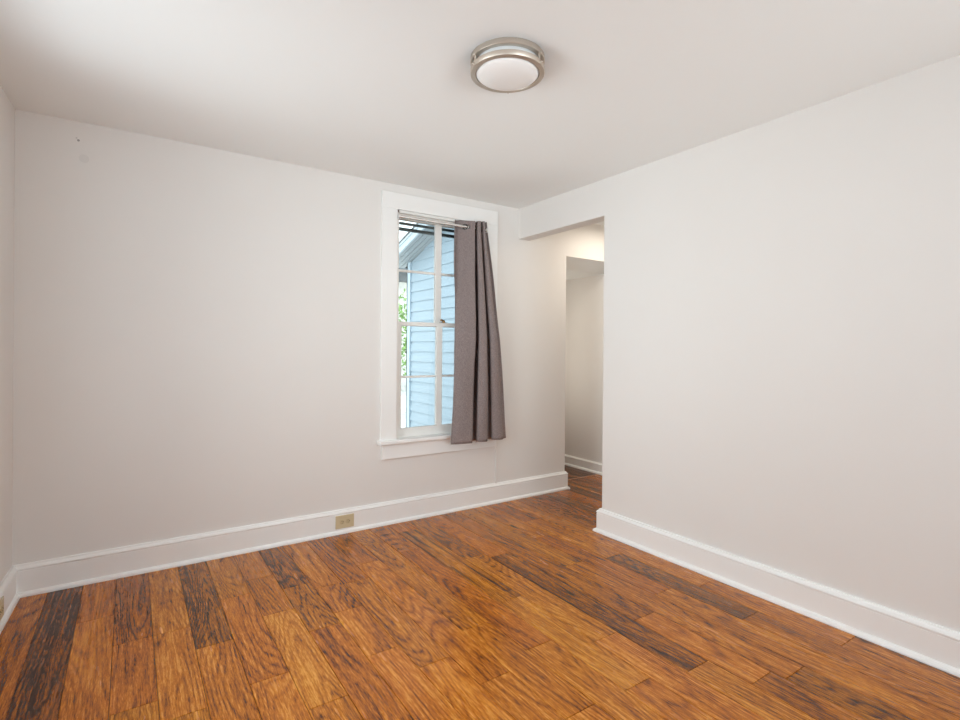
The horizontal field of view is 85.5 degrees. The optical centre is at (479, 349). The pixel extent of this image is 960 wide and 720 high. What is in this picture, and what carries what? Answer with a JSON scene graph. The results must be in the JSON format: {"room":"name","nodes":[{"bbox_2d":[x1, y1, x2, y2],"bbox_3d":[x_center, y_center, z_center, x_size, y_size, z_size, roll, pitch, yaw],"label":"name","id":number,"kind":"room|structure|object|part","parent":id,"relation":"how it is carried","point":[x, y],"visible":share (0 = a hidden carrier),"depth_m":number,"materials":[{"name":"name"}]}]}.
{"room":"empty room","nodes":[
{"label":"empty room","id":0,"kind":"room"},
{"bbox_2d":[0,85,14,582],"bbox_3d":[-1.115,0.033,0.492,0.140,2.440,4.861,0,0,-32],"label":"wall","id":1,"kind":"structure","parent":0,"point":[7,111],"depth_m":2.47,"materials":[{"name":"paint"}]},
{"bbox_2d":[0,596,3,620],"bbox_3d":[-2.130,1.164,2.306,0.010,0.088,0.128,0,0,-32],"label":"wall outlet","id":2,"kind":"object","parent":1,"relation":"attached to","point":[2,598],"visible":1,"depth_m":2.32,"materials":[{"name":"beige plastic"}]},
{"bbox_2d":[12,109,603,564],"bbox_3d":[-0.536,0.031,3.905,4.722,2.440,0.160,0,0,-34],"label":"wall","id":3,"kind":"structure","parent":0,"point":[197,328],"depth_m":3.09,"materials":[{"name":"paint"}]},
{"bbox_2d":[336,513,353,528],"bbox_3d":[-0.917,1.169,3.529,0.128,0.088,0.010,0,0,-34],"label":"wall outlet","id":4,"kind":"object","parent":3,"relation":"attached to","point":[343,521],"visible":1,"depth_m":3.52,"materials":[{"name":"beige plastic"}]},
{"bbox_2d":[377,190,497,459],"bbox_3d":[-0.324,-0.168,4.024,1.049,1.913,0.227,0,0,-34],"label":"window","id":5,"kind":"structure","parent":3,"relation":"in","point":[395,441],"depth_m":3.83,"materials":[{"name":"white paint"}]},
{"bbox_3d":[-0.373,-0.158,4.094,0.730,1.608,0.022,0,0,-34],"label":"storm frame","id":6,"kind":"part","parent":5,"relation":"part of","materials":[{"name":"grey"}]},
{"bbox_3d":[-0.329,0.224,4.026,0.728,0.856,0.034,0,0,-34],"label":"sash","id":7,"kind":"part","parent":5,"relation":"part of","materials":[{"name":"white paint"}]},
{"bbox_3d":[-0.344,-0.581,4.056,0.728,0.815,0.033,0,0,-34],"label":"sash","id":8,"kind":"part","parent":5,"relation":"part of","materials":[{"name":"white paint"}]},
{"bbox_2d":[398,214,487,231],"bbox_3d":[-0.266,-0.954,3.944,0.766,0.034,0.034,0,0,-34],"label":"curtain rod","id":9,"kind":"object","parent":5,"relation":"attached to","point":[399,215],"visible":0.86,"depth_m":3.88,"materials":[{"name":"white metal"}]},
{"bbox_2d":[451,220,505,443],"bbox_3d":[-0.018,-0.149,4.082,0.542,1.734,0.207,0,0,-34],"label":"curtain","id":10,"kind":"object","parent":9,"relation":"hanging from","point":[478,414],"visible":0.99,"depth_m":4.02,"materials":[{"name":"grey fabric"}]},
{"bbox_2d":[495,445,496,482],"bbox_3d":[0.132,0.943,4.260,0.012,0.315,0.010,0,0,-34],"label":"trim","id":11,"kind":"structure","parent":3,"relation":"attached to","point":[496,445],"depth_m":4.26,"materials":[{"name":"paint"}]},
{"bbox_2d":[0,465,959,719],"bbox_3d":[0.567,1.313,2.092,4.927,0.100,5.900,0,0,-34],"label":"floor","id":12,"kind":"structure","parent":0,"point":[518,609],"depth_m":2.23,"materials":[{"name":"brown wood"}]},
{"bbox_2d":[0,0,959,225],"bbox_3d":[0.775,-1.235,1.766,4.881,0.120,5.157,0,0,-34],"label":"ceiling","id":13,"kind":"structure","parent":0,"point":[378,90],"depth_m":2.22,"materials":[{"name":"white paint"}]},
{"bbox_2d":[470,37,544,93],"bbox_3d":[0.108,-1.135,2.111,0.311,0.092,0.302,0,0,-34],"label":"ceiling lamp","id":14,"kind":"object","parent":13,"relation":"attached to","point":[507,65],"visible":1,"depth_m":2.04,"materials":[{"name":"white glass"}]},
{"bbox_2d":[476,46,538,90],"bbox_3d":[0.111,-1.124,2.114,0.256,0.070,0.256,0,0,-34],"label":"diffuser","id":15,"kind":"object","parent":14,"relation":"attached to","point":[501,68],"depth_m":2.05,"materials":[{"name":"white glass"}]},
{"bbox_2d":[565,275,603,462],"bbox_3d":[1.746,0.047,4.590,0.100,2.440,3.060,0,0,-34],"label":"wall","id":16,"kind":"structure","parent":0,"point":[584,296],"depth_m":5.46,"materials":[{"name":"paint"}]},
{"bbox_2d":[565,454,601,474],"bbox_3d":[1.680,1.213,4.549,0.043,0.107,2.950,0,0,-34],"label":"baseboard","id":17,"kind":"structure","parent":16,"relation":"attached to","point":[571,461],"depth_m":5.42,"materials":[{"name":"white paint"}]},
{"bbox_2d":[566,256,603,279],"bbox_3d":[0.831,-0.899,5.239,0.701,0.285,0.831,0,0,-34],"label":"ceiling","id":18,"kind":"structure","parent":0,"point":[576,268],"depth_m":5.00,"materials":[{"name":"white paint"}]},
{"bbox_2d":[519,54,959,631],"bbox_3d":[1.727,0.051,2.405,0.120,2.440,4.857,0,0,-34],"label":"wall","id":19,"kind":"structure","parent":0,"point":[781,329],"depth_m":2.54,"materials":[{"name":"paint"}]},
{"bbox_2d":[0,471,959,677],"bbox_3d":[0.459,1.184,1.654,3.976,0.158,5.018,0,0,-34],"label":"baseboard","id":20,"kind":"structure","parent":19,"relation":"attached to","point":[60,573],"depth_m":2.87,"materials":[{"name":"white paint"}]},
{"label":"outside","id":21,"kind":"structure","parent":0,"visible":0},
{"bbox_2d":[401,391,405,427],"bbox_3d":[-16.445,1.430,33.322,70.000,0.120,66.373,0,0,-34],"label":"ground","id":22,"kind":"structure","parent":21,"point":[403,393],"depth_m":13.12,"materials":[{"name":"white"}]},
{"bbox_2d":[398,272,406,390],"bbox_3d":[-4.040,-1.311,21.388,6.800,5.600,6.800,0,0,-34],"label":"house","id":23,"kind":"structure","parent":22,"relation":"on","point":[402,275],"depth_m":18.63,"materials":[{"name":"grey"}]},
{"bbox_2d":[398,288,406,375],"bbox_3d":[-1.072,-0.125,12.786,2.513,3.308,2.494,0,0,-34],"label":"tree","id":24,"kind":"object","parent":22,"relation":"on","point":[402,314],"visible":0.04,"depth_m":12.54,"materials":[{"name":"green plant"}]},
{"bbox_2d":[399,223,454,426],"bbox_3d":[0.469,-0.223,6.457,2.405,3.640,2.933,0,0,-34],"label":"house wing","id":25,"kind":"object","parent":22,"relation":"on","point":[416,250],"visible":0.23,"depth_m":6.50,"materials":[{"name":"blue"}]}
]}

